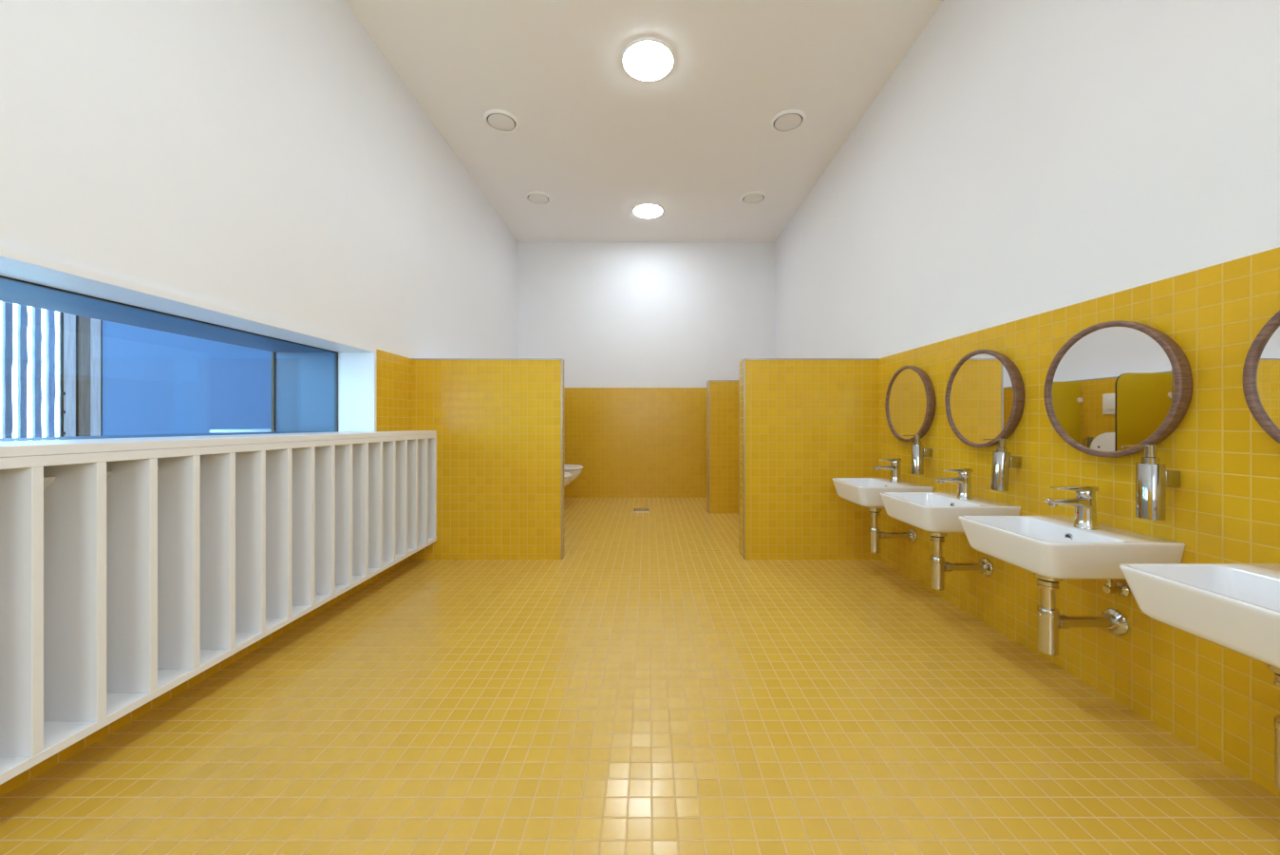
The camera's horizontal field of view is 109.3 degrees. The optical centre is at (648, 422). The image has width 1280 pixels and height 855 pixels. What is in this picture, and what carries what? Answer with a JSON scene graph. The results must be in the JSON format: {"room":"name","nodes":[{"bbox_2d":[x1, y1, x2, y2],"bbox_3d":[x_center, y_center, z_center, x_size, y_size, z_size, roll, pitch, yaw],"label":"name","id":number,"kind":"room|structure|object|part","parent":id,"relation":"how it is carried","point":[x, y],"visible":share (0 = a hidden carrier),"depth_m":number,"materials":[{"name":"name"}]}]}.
{"room":"public restroom","nodes":[
{"label":"public restroom","id":0,"kind":"room"},
{"bbox_2d":[102,320,271,435],"bbox_3d":[-4.500,-0.550,-0.200,0.200,2.700,12.800,0,0,0],"label":"wall","id":1,"kind":"structure","parent":0,"point":[154,382],"depth_m":4.24,"materials":[{"name":"blue"}]},
{"bbox_2d":[59,312,102,436],"bbox_3d":[-4.423,-0.575,2.574,0.074,2.150,2.148,0,0,0],"label":"window","id":2,"kind":"structure","parent":1,"relation":"in","point":[81,337],"depth_m":3.52,"materials":[{"name":"white"}]},
{"bbox_3d":[-4.404,-0.575,3.456,0.012,2.148,0.064,0,0,0],"label":"sash","id":3,"kind":"part","parent":2,"relation":"part of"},
{"bbox_3d":[-4.404,-0.575,3.543,0.028,2.148,0.062,0,0,0],"label":"frame","id":4,"kind":"part","parent":2,"relation":"part of","materials":[{"name":"grey metal"}]},
{"bbox_3d":[-4.424,-0.575,3.607,0.072,2.148,0.066,0,0,0],"label":"frame","id":5,"kind":"part","parent":2,"relation":"part of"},
{"bbox_2d":[0,0,518,796],"bbox_3d":[-1.635,-0.507,-0.200,0.500,2.855,12.800,0,0,0],"label":"wall","id":6,"kind":"structure","parent":0,"point":[265,159],"depth_m":1.60,"materials":[{"name":"white paint"}]},
{"bbox_2d":[0,245,376,441],"bbox_3d":[-1.630,-0.154,1.139,0.510,0.442,2.317,0,0,0],"label":"window","id":7,"kind":"structure","parent":6,"relation":"in","point":[321,383],"depth_m":1.72,"materials":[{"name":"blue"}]},
{"bbox_3d":[-1.879,-0.153,1.139,0.008,0.395,2.271,0,0,0],"label":"pane","id":8,"kind":"part","parent":7,"relation":"part of","materials":[{"name":"blue glass"}]},
{"bbox_2d":[0,433,436,784],"bbox_3d":[-1.310,0.379,1.352,0.148,0.624,2.608,0,0,0],"label":"shelving unit","id":9,"kind":"object","parent":6,"relation":"attached to","point":[125,576],"visible":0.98,"depth_m":1.24,"materials":[{"name":"white wood"}]},
{"bbox_2d":[0,430,436,457],"bbox_3d":[-1.396,0.056,1.328,0.320,0.022,2.654,0,0,0],"label":"countertop","id":10,"kind":"structure","parent":9,"relation":"on","point":[9,448],"depth_m":1.19,"materials":[{"name":"white"}]},
{"bbox_2d":[0,497,1279,854],"bbox_3d":[-0.018,0.860,1.325,2.755,0.120,7.070,0,0,0],"label":"floor","id":11,"kind":"structure","parent":0,"point":[652,687],"depth_m":1.15,"materials":[{"name":"yellow tile"}]},
{"bbox_2d":[632,508,649,511],"bbox_3d":[-0.065,0.798,4.150,0.150,0.003,0.150,0,0,0],"label":"floor drain","id":12,"kind":"object","parent":11,"relation":"on","point":[633,509],"visible":1,"depth_m":4.13,"materials":[{"name":"silver metal"}]},
{"bbox_2d":[344,0,943,242],"bbox_3d":[-0.193,-2.010,1.325,3.385,0.150,7.350,0,0,0],"label":"ceiling","id":13,"kind":"structure","parent":0,"point":[603,141],"depth_m":2.70,"materials":[{"name":"white paint"}]},
{"bbox_2d":[483,109,519,132],"bbox_3d":[-0.940,-1.927,2.910,0.220,0.016,0.220,0,0,0],"label":"ceiling vent","id":14,"kind":"object","parent":13,"relation":"in","point":[500,121],"visible":1,"depth_m":2.89,"materials":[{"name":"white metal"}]},
{"bbox_2d":[525,190,551,205],"bbox_3d":[-0.943,-1.927,3.900,0.220,0.016,0.220,0,0,0],"label":"ceiling vent","id":15,"kind":"object","parent":13,"relation":"in","point":[538,197],"visible":1,"depth_m":3.88,"materials":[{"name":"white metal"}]},
{"bbox_2d":[621,37,674,81],"bbox_3d":[0.000,-1.924,2.420,0.280,0.020,0.280,0,0,0],"label":"recessed light","id":16,"kind":"object","parent":13,"relation":"in","point":[648,59],"visible":1,"depth_m":2.39,"materials":[{"name":"white metal"}]},
{"bbox_2d":[632,202,663,218],"bbox_3d":[0.000,-1.924,4.130,0.280,0.020,0.280,0,0,0],"label":"recessed light","id":17,"kind":"object","parent":13,"relation":"in","point":[648,210],"visible":1,"depth_m":4.09,"materials":[{"name":"white metal"}]},
{"bbox_2d":[740,190,766,205],"bbox_3d":[0.905,-1.927,3.900,0.220,0.016,0.220,0,0,0],"label":"ceiling vent","id":18,"kind":"object","parent":13,"relation":"in","point":[751,197],"visible":1,"depth_m":3.88,"materials":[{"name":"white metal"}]},
{"bbox_2d":[770,109,806,132],"bbox_3d":[0.897,-1.927,2.910,0.220,0.016,0.220,0,0,0],"label":"ceiling vent","id":19,"kind":"object","parent":13,"relation":"in","point":[787,121],"visible":1,"depth_m":2.89,"materials":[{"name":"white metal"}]},
{"bbox_2d":[411,357,878,559],"bbox_3d":[-0.018,0.212,2.716,2.735,1.176,0.123,0,0,0],"label":"wall","id":20,"kind":"structure","parent":0,"point":[498,423],"depth_m":2.66,"materials":[{"name":"yellow tile"}]},
{"bbox_2d":[518,242,774,497],"bbox_3d":[-0.265,-0.507,4.925,3.241,2.855,0.150,0,0,0],"label":"wall","id":21,"kind":"structure","parent":0,"point":[639,330],"depth_m":4.86,"materials":[{"name":"white paint"}]},
{"bbox_2d":[706,379,739,512],"bbox_3d":[0.942,0.212,4.075,0.816,1.176,0.113,0,0,0],"label":"wall","id":22,"kind":"structure","parent":0,"point":[723,396],"depth_m":4.02,"materials":[{"name":"yellow tile"}]},
{"bbox_2d":[774,0,1279,796],"bbox_3d":[1.430,-0.507,1.325,0.160,2.855,7.350,0,0,0],"label":"wall","id":23,"kind":"structure","parent":0,"point":[1029,176],"depth_m":1.43,"materials":[{"name":"white paint"}]},
{"bbox_2d":[831,477,933,508],"bbox_3d":[1.175,0.365,2.316,0.349,0.126,0.343,0,0,0],"label":"washbasin","id":24,"kind":"object","parent":23,"relation":"attached to","point":[864,492],"visible":0.8,"depth_m":2.21,"materials":[{"name":"white ceramic"}]},
{"bbox_2d":[873,457,901,482],"bbox_3d":[1.222,0.242,2.316,0.136,0.121,0.053,0,0,0],"label":"faucet","id":25,"kind":"object","parent":24,"relation":"on","point":[894,467],"visible":1,"depth_m":2.30,"materials":[{"name":"silver metal"}]},
{"bbox_3d":[1.213,0.234,2.316,0.120,0.034,0.041,0,0,0],"label":"spout","id":26,"kind":"part","parent":25,"relation":"part of","materials":[{"name":"silver metal"}]},
{"bbox_3d":[1.228,0.188,2.316,0.115,0.014,0.041,0,0,0],"label":"lever","id":27,"kind":"part","parent":25,"relation":"part of","materials":[{"name":"silver metal"}]},
{"bbox_3d":[1.263,0.204,2.316,0.042,0.022,0.042,0,0,0],"label":"lever","id":28,"kind":"part","parent":25,"relation":"part of","materials":[{"name":"silver metal"}]},
{"bbox_2d":[866,508,916,553],"bbox_3d":[1.236,0.545,2.316,0.228,0.232,0.073,0,0,0],"label":"trap","id":29,"kind":"object","parent":24,"relation":"attached to","point":[875,533],"visible":0.97,"depth_m":2.30,"materials":[{"name":"silver metal"}]},
{"bbox_2d":[868,526,880,553],"bbox_3d":[1.155,0.597,2.316,0.049,0.128,0.049,0,0,0],"label":"bottle","id":30,"kind":"object","parent":29,"relation":"on","point":[874,531],"depth_m":2.30,"materials":[{"name":"silver metal"}]},
{"bbox_2d":[884,365,935,442],"bbox_3d":[1.330,-0.095,2.316,0.039,0.389,0.389,0,0,0],"label":"mirror","id":31,"kind":"object","parent":23,"relation":"attached to","point":[910,403],"visible":0.97,"depth_m":2.28,"materials":[{"name":"mirror"}]},
{"bbox_2d":[902,433,932,474],"bbox_3d":[1.281,0.151,2.168,0.136,0.188,0.052,0,0,0],"label":"soap dispenser","id":32,"kind":"object","parent":23,"relation":"attached to","point":[918,452],"visible":1,"depth_m":2.15,"materials":[{"name":"silver metal"}]},
{"bbox_2d":[879,491,1020,533],"bbox_3d":[1.175,0.365,1.811,0.349,0.126,0.343,0,0,0],"label":"washbasin","id":33,"kind":"object","parent":23,"relation":"attached to","point":[931,512],"visible":0.9,"depth_m":1.70,"materials":[{"name":"white ceramic"}]},
{"bbox_2d":[935,467,973,499],"bbox_3d":[1.222,0.242,1.811,0.136,0.121,0.053,0,0,0],"label":"faucet","id":34,"kind":"object","parent":33,"relation":"on","point":[964,480],"visible":1,"depth_m":1.79,"materials":[{"name":"silver metal"}]},
{"bbox_3d":[1.213,0.234,1.811,0.120,0.034,0.041,0,0,0],"label":"spout","id":35,"kind":"part","parent":34,"relation":"part of","materials":[{"name":"silver metal"}]},
{"bbox_3d":[1.228,0.188,1.811,0.115,0.014,0.041,0,0,0],"label":"lever","id":36,"kind":"part","parent":34,"relation":"part of","materials":[{"name":"silver metal"}]},
{"bbox_3d":[1.263,0.204,1.811,0.042,0.022,0.042,0,0,0],"label":"lever","id":37,"kind":"part","parent":34,"relation":"part of","materials":[{"name":"silver metal"}]},
{"bbox_2d":[927,531,993,590],"bbox_3d":[1.236,0.545,1.811,0.228,0.232,0.073,0,0,0],"label":"trap","id":38,"kind":"object","parent":33,"relation":"attached to","point":[939,566],"visible":0.96,"depth_m":1.80,"materials":[{"name":"silver metal"}]},
{"bbox_2d":[930,554,944,590],"bbox_3d":[1.155,0.597,1.811,0.049,0.128,0.049,0,0,0],"label":"bottle","id":39,"kind":"object","parent":38,"relation":"on","point":[937,561],"depth_m":1.79,"materials":[{"name":"silver metal"}]},
{"bbox_2d":[944,349,1024,447],"bbox_3d":[1.330,-0.095,1.811,0.039,0.389,0.389,0,0,0],"label":"mirror","id":40,"kind":"object","parent":23,"relation":"attached to","point":[985,396],"visible":0.99,"depth_m":1.77,"materials":[{"name":"mirror"}]},
{"bbox_2d":[981,437,1020,490],"bbox_3d":[1.285,0.152,1.657,0.132,0.191,0.063,0,0,16],"label":"soap dispenser","id":41,"kind":"object","parent":23,"relation":"attached to","point":[1002,460],"visible":1,"depth_m":1.64,"materials":[{"name":"silver metal"}]},
{"bbox_2d":[959,515,1185,579],"bbox_3d":[1.175,0.365,1.310,0.349,0.126,0.343,0,0,0],"label":"washbasin","id":42,"kind":"object","parent":23,"relation":"attached to","point":[1046,546],"visible":0.96,"depth_m":1.20,"materials":[{"name":"white ceramic"}]},
{"bbox_2d":[1044,484,1098,529],"bbox_3d":[1.222,0.242,1.310,0.136,0.121,0.053,0,0,0],"label":"faucet","id":43,"kind":"object","parent":42,"relation":"on","point":[1084,502],"visible":1,"depth_m":1.29,"materials":[{"name":"silver metal"}]},
{"bbox_3d":[1.213,0.234,1.310,0.120,0.034,0.041,0,0,0],"label":"spout","id":44,"kind":"part","parent":43,"relation":"part of","materials":[{"name":"silver metal"}]},
{"bbox_3d":[1.228,0.188,1.310,0.115,0.014,0.041,0,0,0],"label":"lever","id":45,"kind":"part","parent":43,"relation":"part of","materials":[{"name":"silver metal"}]},
{"bbox_3d":[1.263,0.204,1.310,0.042,0.022,0.042,0,0,0],"label":"lever","id":46,"kind":"part","parent":43,"relation":"part of","materials":[{"name":"silver metal"}]},
{"bbox_2d":[1033,573,1129,655],"bbox_3d":[1.236,0.545,1.310,0.228,0.232,0.073,0,0,0],"label":"trap","id":47,"kind":"object","parent":42,"relation":"attached to","point":[1050,620],"visible":0.94,"depth_m":1.30,"materials":[{"name":"silver metal"}]},
{"bbox_2d":[1036,604,1059,655],"bbox_3d":[1.155,0.597,1.310,0.049,0.128,0.049,0,0,0],"label":"bottle","id":48,"kind":"object","parent":47,"relation":"on","point":[1048,615],"depth_m":1.29,"materials":[{"name":"silver metal"}]},
{"bbox_2d":[1102,579,1129,596],"bbox_3d":[1.325,0.459,1.290,0.050,0.069,0.038,0,0,0],"label":"angle valve","id":49,"kind":"object","parent":23,"relation":"attached to","point":[1120,588],"visible":0.91,"depth_m":1.28,"materials":[{"name":"silver metal"}]},
{"bbox_2d":[1043,320,1192,457],"bbox_3d":[1.330,-0.095,1.310,0.039,0.389,0.389,0,0,0],"label":"mirror","id":50,"kind":"object","parent":23,"relation":"attached to","point":[1113,385],"visible":0.99,"depth_m":1.27,"materials":[{"name":"mirror"}]},
{"bbox_2d":[1121,444,1180,520],"bbox_3d":[1.281,0.151,1.162,0.136,0.188,0.052,0,0,0],"label":"soap dispenser","id":51,"kind":"object","parent":23,"relation":"attached to","point":[1152,477],"visible":1,"depth_m":1.15,"materials":[{"name":"silver metal"}]},
{"bbox_2d":[1119,563,1279,669],"bbox_3d":[1.175,0.365,0.808,0.349,0.126,0.343,0,0,0],"label":"washbasin","id":52,"kind":"object","parent":23,"relation":"attached to","point":[1234,607],"visible":1,"depth_m":0.88,"materials":[{"name":"white ceramic"}]},
{"bbox_2d":[1265,663,1279,790],"bbox_3d":[1.236,0.545,0.808,0.228,0.232,0.073,0,0,0],"label":"trap","id":53,"kind":"object","parent":52,"relation":"attached to","point":[1276,671],"visible":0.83,"depth_m":0.82,"materials":[{"name":"silver metal"}]},
{"bbox_2d":[1273,714,1279,790],"bbox_3d":[1.155,0.597,0.808,0.049,0.128,0.049,0,0,0],"label":"bottle","id":54,"kind":"object","parent":53,"relation":"on","point":[1276,719],"depth_m":0.82,"materials":[{"name":"silver metal"}]},
{"bbox_2d":[1242,309,1279,443],"bbox_3d":[1.330,-0.095,0.808,0.039,0.389,0.389,0,0,0],"label":"mirror","id":55,"kind":"object","parent":23,"relation":"attached to","point":[1261,369],"visible":1,"depth_m":0.97,"materials":[{"name":"brown wood"}]},
{"bbox_3d":[1.319,-0.095,0.808,0.003,0.359,0.359,0,0,0],"label":"glass","id":56,"kind":"part","parent":55,"relation":"part of","materials":[{"name":"white mirror"}]},
{"bbox_3d":[-3.243,0.860,-0.200,2.715,0.120,12.800,0,0,0],"label":"floor","id":57,"kind":"structure","parent":0,"visible":0},
{"bbox_2d":[209,429,271,432],"bbox_3d":[-3.220,0.426,3.620,0.400,0.748,0.400,0,0,0],"label":"round table","id":58,"kind":"object","parent":57,"relation":"on","point":[211,430],"visible":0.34,"depth_m":3.45,"materials":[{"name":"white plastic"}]},
{"bbox_3d":[-1.277,0.212,3.783,0.216,1.176,2.134,0,0,0],"label":"wall","id":59,"kind":"structure","parent":0,"visible":0},
{"bbox_2d":[564,471,571,487],"bbox_3d":[-0.894,0.401,3.660,0.552,0.649,0.352,0,0,0],"label":"toilet","id":60,"kind":"object","parent":59,"relation":"attached to","point":[567,476],"visible":0.03,"depth_m":3.61,"materials":[{"name":"white ceramic"}]},
{"bbox_3d":[-0.897,0.582,3.660,0.544,0.287,0.342,0,0,0],"label":"bowl","id":61,"kind":"part","parent":60,"relation":"part of","materials":[{"name":"white ceramic"}]},
{"bbox_3d":[-0.844,0.423,3.660,0.452,0.021,0.352,0,0,0],"label":"seat","id":62,"kind":"part","parent":60,"relation":"part of","materials":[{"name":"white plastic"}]},
{"bbox_2d":[564,464,583,483],"bbox_3d":[-0.894,0.401,4.330,0.552,0.649,0.352,0,0,0],"label":"toilet","id":63,"kind":"object","parent":59,"relation":"attached to","point":[574,470],"visible":0.24,"depth_m":4.25,"materials":[{"name":"white ceramic"}]},
{"bbox_3d":[-0.844,0.423,4.330,0.452,0.021,0.352,0,0,0],"label":"seat","id":64,"kind":"part","parent":63,"relation":"part of","materials":[{"name":"white plastic"}]},
{"label":"outside","id":65,"kind":"structure","parent":0,"visible":0},
{"bbox_2d":[1,301,59,437],"bbox_3d":[-4.704,-0.500,2.640,0.052,2.700,2.080,0,0,0],"label":"window blind","id":66,"kind":"object","parent":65,"point":[7,308],"visible":0.29,"depth_m":3.41,"materials":[{"name":"white fabric"}]}
]}

